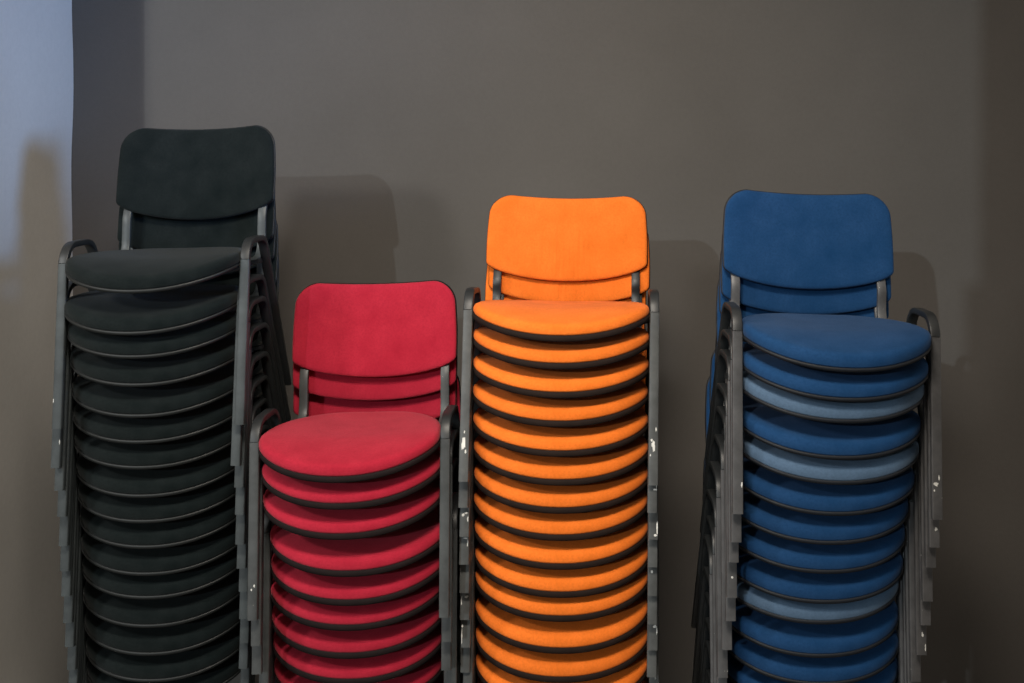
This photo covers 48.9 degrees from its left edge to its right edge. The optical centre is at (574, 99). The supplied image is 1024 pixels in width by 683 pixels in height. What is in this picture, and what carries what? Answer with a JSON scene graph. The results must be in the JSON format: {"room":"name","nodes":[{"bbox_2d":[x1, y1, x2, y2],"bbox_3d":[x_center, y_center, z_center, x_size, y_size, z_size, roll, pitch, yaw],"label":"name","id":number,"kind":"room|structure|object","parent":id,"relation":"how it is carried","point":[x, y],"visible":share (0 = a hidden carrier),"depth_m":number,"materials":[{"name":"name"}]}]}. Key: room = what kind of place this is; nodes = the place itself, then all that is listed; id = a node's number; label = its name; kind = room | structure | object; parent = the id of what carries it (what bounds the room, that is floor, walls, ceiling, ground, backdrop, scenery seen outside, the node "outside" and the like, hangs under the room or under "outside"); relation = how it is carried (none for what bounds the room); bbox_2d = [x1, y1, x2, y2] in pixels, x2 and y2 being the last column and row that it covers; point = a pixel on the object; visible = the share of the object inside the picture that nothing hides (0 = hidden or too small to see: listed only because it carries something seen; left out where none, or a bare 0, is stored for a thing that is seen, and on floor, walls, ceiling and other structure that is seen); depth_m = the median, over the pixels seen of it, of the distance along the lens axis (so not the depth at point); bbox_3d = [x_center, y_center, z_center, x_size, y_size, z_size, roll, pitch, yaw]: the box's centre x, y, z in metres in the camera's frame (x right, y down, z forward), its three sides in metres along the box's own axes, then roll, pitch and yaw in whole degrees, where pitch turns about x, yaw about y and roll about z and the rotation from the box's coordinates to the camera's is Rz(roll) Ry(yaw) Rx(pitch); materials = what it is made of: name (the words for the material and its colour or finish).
{"room":"storage room","nodes":[
{"label":"storage room","id":0,"kind":"room"},
{"bbox_2d":[0,0,73,682],"bbox_3d":[-1.906,0.030,3.777,0.206,4.200,0.545,0,0,0],"label":"wall","id":1,"kind":"structure","parent":0,"point":[36,38],"depth_m":3.74,"materials":[{"name":"paint"}]},
{"bbox_2d":[71,0,1023,682],"bbox_3d":[0.250,0.030,4.108,9.500,4.200,0.124,0,0,0],"label":"wall","id":2,"kind":"structure","parent":0,"point":[397,127],"depth_m":4.05,"materials":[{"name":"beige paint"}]},
{"bbox_3d":[0.250,2.180,0.550,9.500,0.100,7.100,0,0,0],"label":"floor","id":3,"kind":"structure","parent":0,"visible":0},
{"bbox_2d":[86,651,275,682],"bbox_3d":[-1.235,1.729,3.544,0.544,0.808,0.571,0,0,0],"label":"chair","id":4,"kind":"object","parent":3,"relation":"on","point":[228,670],"visible":0.06,"depth_m":3.32,"materials":[{"name":"black fabric"}]},
{"bbox_2d":[85,623,253,682],"bbox_3d":[-1.222,1.653,3.524,0.554,0.819,0.572,-1,0,1],"label":"chair","id":5,"kind":"object","parent":4,"relation":"on","point":[177,666],"visible":0.11,"depth_m":3.27,"materials":[{"name":"black fabric"}]},
{"bbox_2d":[83,596,251,682],"bbox_3d":[-1.218,1.567,3.505,0.556,0.820,0.574,-1,0,1],"label":"chair","id":6,"kind":"object","parent":5,"relation":"on","point":[194,634],"visible":0.14,"depth_m":3.26,"materials":[{"name":"black fabric"}]},
{"bbox_2d":[81,569,251,682],"bbox_3d":[-1.213,1.478,3.485,0.557,0.822,0.575,-1,0,1],"label":"chair","id":7,"kind":"object","parent":6,"relation":"on","point":[136,613],"visible":0.13,"depth_m":3.24,"materials":[{"name":"black fabric"}]},
{"bbox_2d":[79,548,240,682],"bbox_3d":[-1.208,1.388,3.465,0.558,0.823,0.576,-1,0,1],"label":"chair","id":8,"kind":"object","parent":7,"relation":"on","point":[199,578],"visible":0.09,"depth_m":3.21,"materials":[{"name":"black fabric"}]},
{"bbox_2d":[68,521,273,682],"bbox_3d":[-1.202,1.314,3.446,0.558,0.824,0.576,-1,0,0],"label":"chair","id":9,"kind":"object","parent":8,"relation":"on","point":[185,557],"visible":0.16,"depth_m":3.20,"materials":[{"name":"black fabric"}]},
{"bbox_2d":[67,486,266,669],"bbox_3d":[-1.195,1.230,3.426,0.560,0.825,0.578,-1,0,1],"label":"chair","id":10,"kind":"object","parent":9,"relation":"on","point":[205,524],"visible":0.19,"depth_m":3.18,"materials":[{"name":"black fabric"}]},
{"bbox_2d":[65,471,249,646],"bbox_3d":[-1.196,1.151,3.406,0.538,0.815,0.567,0,0,0],"label":"chair","id":11,"kind":"object","parent":10,"relation":"on","point":[206,498],"visible":0.18,"depth_m":3.16,"materials":[{"name":"black fabric"}]},
{"bbox_2d":[63,364,269,622],"bbox_3d":[-1.192,1.074,3.387,0.538,0.816,0.567,0,0,0],"label":"chair","id":12,"kind":"object","parent":11,"relation":"on","point":[161,482],"visible":0.23,"depth_m":3.15,"materials":[{"name":"black fabric"}]},
{"bbox_2d":[61,350,271,596],"bbox_3d":[-1.189,0.989,3.367,0.539,0.816,0.567,0,0,0],"label":"chair","id":13,"kind":"object","parent":12,"relation":"on","point":[210,442],"visible":0.2,"depth_m":3.12,"materials":[{"name":"black fabric"}]},
{"bbox_2d":[60,331,273,570],"bbox_3d":[-1.181,0.914,3.347,0.539,0.816,0.568,0,0,2],"label":"chair","id":14,"kind":"object","parent":13,"relation":"on","point":[190,423],"visible":0.27,"depth_m":3.11,"materials":[{"name":"black fabric"}]},
{"bbox_2d":[59,253,281,545],"bbox_3d":[-1.173,0.838,3.328,0.540,0.817,0.568,0,0,3],"label":"chair","id":15,"kind":"object","parent":14,"relation":"on","point":[184,396],"visible":0.34,"depth_m":3.11,"materials":[{"name":"black fabric"}]},
{"bbox_2d":[57,221,285,516],"bbox_3d":[-1.169,0.749,3.308,0.540,0.817,0.568,0,0,3],"label":"chair","id":16,"kind":"object","parent":15,"relation":"on","point":[146,372],"visible":0.37,"depth_m":3.09,"materials":[{"name":"black fabric"}]},
{"bbox_2d":[54,201,287,490],"bbox_3d":[-1.169,0.669,3.288,0.540,0.817,0.568,0,0,2],"label":"chair","id":17,"kind":"object","parent":16,"relation":"on","point":[211,331],"visible":0.36,"depth_m":3.06,"materials":[{"name":"black fabric"}]},
{"bbox_2d":[51,198,290,467],"bbox_3d":[-1.168,0.602,3.269,0.541,0.818,0.568,0,0,3],"label":"chair","id":18,"kind":"object","parent":17,"relation":"on","point":[95,311],"visible":0.57,"depth_m":3.13,"materials":[{"name":"black fabric"}]},
{"bbox_2d":[52,125,291,428],"bbox_3d":[-1.158,0.487,3.249,0.541,0.818,0.569,0,0,2],"label":"chair","id":19,"kind":"object","parent":18,"relation":"on","point":[181,174],"visible":0.98,"depth_m":3.44,"materials":[{"name":"black fabric"}]},
{"bbox_2d":[275,655,461,682],"bbox_3d":[-0.606,1.734,3.313,0.544,0.799,0.570,0,0,0],"label":"chair","id":20,"kind":"object","parent":3,"relation":"on","point":[440,679],"visible":0.02,"depth_m":3.35,"materials":[{"name":"red fabric"}]},
{"bbox_2d":[274,617,462,682],"bbox_3d":[-0.603,1.615,3.290,0.554,0.810,0.572,-1,0,-1],"label":"chair","id":21,"kind":"object","parent":20,"relation":"on","point":[429,672],"visible":0.07,"depth_m":3.08,"materials":[{"name":"red fabric"}]},
{"bbox_2d":[272,593,460,682],"bbox_3d":[-0.598,1.531,3.266,0.556,0.812,0.574,-1,0,0],"label":"chair","id":22,"kind":"object","parent":21,"relation":"on","point":[395,664],"visible":0.12,"depth_m":3.01,"materials":[{"name":"red fabric"}]},
{"bbox_2d":[271,569,459,682],"bbox_3d":[-0.593,1.451,3.242,0.558,0.814,0.576,-1,0,0],"label":"chair","id":23,"kind":"object","parent":22,"relation":"on","point":[369,643],"visible":0.1,"depth_m":2.99,"materials":[{"name":"red fabric"}]},
{"bbox_2d":[271,543,459,682],"bbox_3d":[-0.587,1.366,3.218,0.560,0.817,0.578,-1,0,1],"label":"chair","id":24,"kind":"object","parent":23,"relation":"on","point":[311,614],"visible":0.1,"depth_m":2.96,"materials":[{"name":"red fabric"}]},
{"bbox_2d":[270,520,459,682],"bbox_3d":[-0.578,1.291,3.194,0.538,0.807,0.566,0,0,3],"label":"chair","id":25,"kind":"object","parent":24,"relation":"on","point":[379,588],"visible":0.16,"depth_m":2.94,"materials":[{"name":"red fabric"}]},
{"bbox_2d":[259,375,460,682],"bbox_3d":[-0.578,1.206,3.170,0.539,0.808,0.566,0,0,1],"label":"chair","id":26,"kind":"object","parent":25,"relation":"on","point":[401,548],"visible":0.28,"depth_m":2.95,"materials":[{"name":"red fabric"}]},
{"bbox_2d":[252,381,458,674],"bbox_3d":[-0.589,1.102,3.146,0.540,0.808,0.567,0,0,1],"label":"chair","id":27,"kind":"object","parent":26,"relation":"on","point":[350,524],"visible":0.28,"depth_m":2.93,"materials":[{"name":"red fabric"}]},
{"bbox_2d":[251,358,459,645],"bbox_3d":[-0.584,1.017,3.122,0.541,0.809,0.567,0,0,1],"label":"chair","id":28,"kind":"object","parent":27,"relation":"on","point":[402,484],"visible":0.32,"depth_m":2.92,"materials":[{"name":"red fabric"}]},
{"bbox_2d":[247,280,459,620],"bbox_3d":[-0.584,0.942,3.099,0.542,0.810,0.568,0,0,3],"label":"chair","id":29,"kind":"object","parent":28,"relation":"on","point":[399,328],"visible":0.98,"depth_m":3.26,"materials":[{"name":"red fabric"}]},
{"bbox_2d":[704,669,709,682],"bbox_3d":[0.647,1.745,3.232,0.544,0.777,0.567,0,0,0],"label":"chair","id":30,"kind":"object","parent":3,"relation":"on","point":[707,672],"visible":0.02,"depth_m":3.25,"materials":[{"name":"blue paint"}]},
{"bbox_2d":[701,640,896,682],"bbox_3d":[0.642,1.654,3.215,0.547,0.780,0.570,0,0,0],"label":"chair","id":31,"kind":"object","parent":30,"relation":"on","point":[706,655],"visible":0.02,"depth_m":3.27,"materials":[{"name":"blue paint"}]},
{"bbox_2d":[699,617,897,682],"bbox_3d":[0.638,1.580,3.198,0.549,0.784,0.571,0,0,0],"label":"chair","id":32,"kind":"object","parent":31,"relation":"on","point":[738,672],"visible":0.09,"depth_m":2.99,"materials":[{"name":"blue fabric"}]},
{"bbox_2d":[697,592,898,682],"bbox_3d":[0.635,1.502,3.181,0.551,0.786,0.572,0,0,0],"label":"chair","id":33,"kind":"object","parent":32,"relation":"on","point":[769,663],"visible":0.13,"depth_m":2.93,"materials":[{"name":"blue fabric"}]},
{"bbox_2d":[692,457,898,682],"bbox_3d":[0.626,1.421,3.164,0.553,0.790,0.574,1,0,-1],"label":"chair","id":34,"kind":"object","parent":33,"relation":"on","point":[774,634],"visible":0.2,"depth_m":2.92,"materials":[{"name":"blue fabric"}]},
{"bbox_2d":[693,460,903,682],"bbox_3d":[0.625,1.328,3.146,0.554,0.792,0.576,1,0,1],"label":"chair","id":35,"kind":"object","parent":34,"relation":"on","point":[761,602],"visible":0.11,"depth_m":2.89,"materials":[{"name":"blue fabric"}]},
{"bbox_2d":[705,515,905,682],"bbox_3d":[0.630,1.269,3.129,0.558,0.796,0.578,1,0,1],"label":"chair","id":36,"kind":"object","parent":35,"relation":"on","point":[813,588],"visible":0.18,"depth_m":2.88,"materials":[{"name":"blue fabric"}]},
{"bbox_2d":[691,376,917,682],"bbox_3d":[0.626,1.186,3.112,0.538,0.784,0.565,0,0,-3],"label":"chair","id":37,"kind":"object","parent":36,"relation":"on","point":[765,547],"visible":0.22,"depth_m":2.87,"materials":[{"name":"blue fabric"}]},
{"bbox_2d":[706,350,920,681],"bbox_3d":[0.632,1.107,3.095,0.539,0.786,0.565,0,0,-1],"label":"chair","id":38,"kind":"object","parent":37,"relation":"on","point":[766,517],"visible":0.12,"depth_m":2.87,"materials":[{"name":"blue fabric"}]},
{"bbox_2d":[711,342,926,654],"bbox_3d":[0.643,1.029,3.078,0.540,0.787,0.566,0,0,-1],"label":"chair","id":39,"kind":"object","parent":38,"relation":"on","point":[778,490],"visible":0.31,"depth_m":2.85,"materials":[{"name":"blue fabric"}]},
{"bbox_2d":[710,343,930,624],"bbox_3d":[0.646,0.947,3.061,0.541,0.788,0.566,0,0,-2],"label":"chair","id":40,"kind":"object","parent":39,"relation":"on","point":[787,464],"visible":0.22,"depth_m":2.81,"materials":[{"name":"blue fabric"}]},
{"bbox_2d":[700,280,932,601],"bbox_3d":[0.645,0.880,3.044,0.542,0.789,0.567,0,0,-2],"label":"chair","id":41,"kind":"object","parent":40,"relation":"on","point":[795,435],"visible":0.34,"depth_m":2.83,"materials":[{"name":"blue fabric"}]},
{"bbox_2d":[702,253,935,567],"bbox_3d":[0.649,0.786,3.026,0.544,0.790,0.567,0,0,-2],"label":"chair","id":42,"kind":"object","parent":41,"relation":"on","point":[771,397],"visible":0.19,"depth_m":2.80,"materials":[{"name":"blue fabric"}]},
{"bbox_2d":[703,233,939,547],"bbox_3d":[0.652,0.730,3.009,0.545,0.791,0.568,0,0,-2],"label":"chair","id":43,"kind":"object","parent":42,"relation":"on","point":[780,374],"visible":0.41,"depth_m":2.82,"materials":[{"name":"blue fabric"}]},
{"bbox_2d":[705,189,942,519],"bbox_3d":[0.654,0.654,2.992,0.546,0.792,0.568,0,0,-2],"label":"chair","id":44,"kind":"object","parent":43,"relation":"on","point":[785,240],"visible":0.99,"depth_m":3.17,"materials":[{"name":"blue fabric"}]},
{"bbox_3d":[-0.035,1.755,3.241,0.538,0.756,0.559,0,0,0],"label":"chair","id":45,"kind":"object","parent":3,"relation":"on","visible":0},
{"bbox_2d":[475,645,647,682],"bbox_3d":[-0.035,1.685,3.237,0.545,0.760,0.572,0,0,-1],"label":"chair","id":46,"kind":"object","parent":45,"relation":"on","point":[478,679],"visible":0.02,"depth_m":3.11,"materials":[{"name":"orange fabric"}]},
{"bbox_2d":[475,618,646,682],"bbox_3d":[-0.033,1.612,3.233,0.545,0.764,0.579,0,-1,0],"label":"chair","id":47,"kind":"object","parent":46,"relation":"on","point":[486,671],"visible":0.07,"depth_m":3.02,"materials":[{"name":"orange fabric"}]},
{"bbox_2d":[474,593,646,682],"bbox_3d":[-0.035,1.537,3.230,0.546,0.768,0.587,0,-1,-1],"label":"chair","id":48,"kind":"object","parent":47,"relation":"on","point":[530,665],"visible":0.18,"depth_m":2.98,"materials":[{"name":"orange fabric"}]},
{"bbox_2d":[474,566,647,669],"bbox_3d":[-0.031,1.462,3.226,0.538,0.756,0.568,0,0,0],"label":"chair","id":49,"kind":"object","parent":48,"relation":"on","point":[612,629],"visible":0.14,"depth_m":2.98,"materials":[{"name":"orange fabric"}]},
{"bbox_2d":[474,538,647,629],"bbox_3d":[-0.033,1.379,3.222,0.538,0.756,0.570,0,0,0],"label":"chair","id":50,"kind":"object","parent":49,"relation":"on","point":[510,601],"visible":0.09,"depth_m":2.96,"materials":[{"name":"orange fabric"}]},
{"bbox_2d":[473,517,647,682],"bbox_3d":[-0.034,1.318,3.218,0.538,0.756,0.572,0,0,-1],"label":"chair","id":51,"kind":"object","parent":50,"relation":"on","point":[547,583],"visible":0.16,"depth_m":2.96,"materials":[{"name":"orange fabric"}]},
{"bbox_2d":[463,492,658,682],"bbox_3d":[-0.036,1.246,3.215,0.538,0.756,0.575,0,0,-1],"label":"chair","id":52,"kind":"object","parent":51,"relation":"on","point":[533,553],"visible":0.22,"depth_m":2.97,"materials":[{"name":"orange fabric"}]},
{"bbox_2d":[460,408,656,676],"bbox_3d":[-0.037,1.172,3.211,0.538,0.756,0.577,0,0,3],"label":"chair","id":53,"kind":"object","parent":52,"relation":"on","point":[523,523],"visible":0.23,"depth_m":2.96,"materials":[{"name":"orange fabric"}]},
{"bbox_2d":[461,405,657,650],"bbox_3d":[-0.038,1.103,3.207,0.538,0.756,0.579,0,0,2],"label":"chair","id":54,"kind":"object","parent":53,"relation":"on","point":[549,499],"visible":0.3,"depth_m":2.96,"materials":[{"name":"orange fabric"}]},
{"bbox_2d":[460,329,657,624],"bbox_3d":[-0.036,1.032,3.203,0.538,0.756,0.581,0,0,3],"label":"chair","id":55,"kind":"object","parent":54,"relation":"on","point":[533,469],"visible":0.2,"depth_m":2.95,"materials":[{"name":"orange fabric"}]},
{"bbox_2d":[459,350,656,595],"bbox_3d":[-0.039,0.959,3.199,0.538,0.755,0.583,0,0,2],"label":"chair","id":56,"kind":"object","parent":55,"relation":"on","point":[614,434],"visible":0.32,"depth_m":2.95,"materials":[{"name":"orange fabric"}]},
{"bbox_2d":[459,324,657,566],"bbox_3d":[-0.041,0.884,3.196,0.538,0.755,0.585,0,0,1],"label":"chair","id":57,"kind":"object","parent":56,"relation":"on","point":[528,410],"visible":0.3,"depth_m":2.95,"materials":[{"name":"orange fabric"}]},
{"bbox_2d":[459,265,658,539],"bbox_3d":[-0.038,0.811,3.192,0.538,0.755,0.587,0,0,2],"label":"chair","id":58,"kind":"object","parent":57,"relation":"on","point":[527,381],"visible":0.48,"depth_m":2.94,"materials":[{"name":"orange fabric"}]},
{"bbox_2d":[458,235,657,512],"bbox_3d":[-0.033,0.739,3.188,0.538,0.755,0.589,0,0,3],"label":"chair","id":59,"kind":"object","parent":58,"relation":"on","point":[617,348],"visible":0.49,"depth_m":2.97,"materials":[{"name":"orange fabric"}]},
{"bbox_2d":[458,195,658,485],"bbox_3d":[-0.036,0.670,3.184,0.538,0.754,0.591,0,0,2],"label":"chair","id":60,"kind":"object","parent":59,"relation":"on","point":[537,238],"visible":1,"depth_m":3.37,"materials":[{"name":"orange fabric"}]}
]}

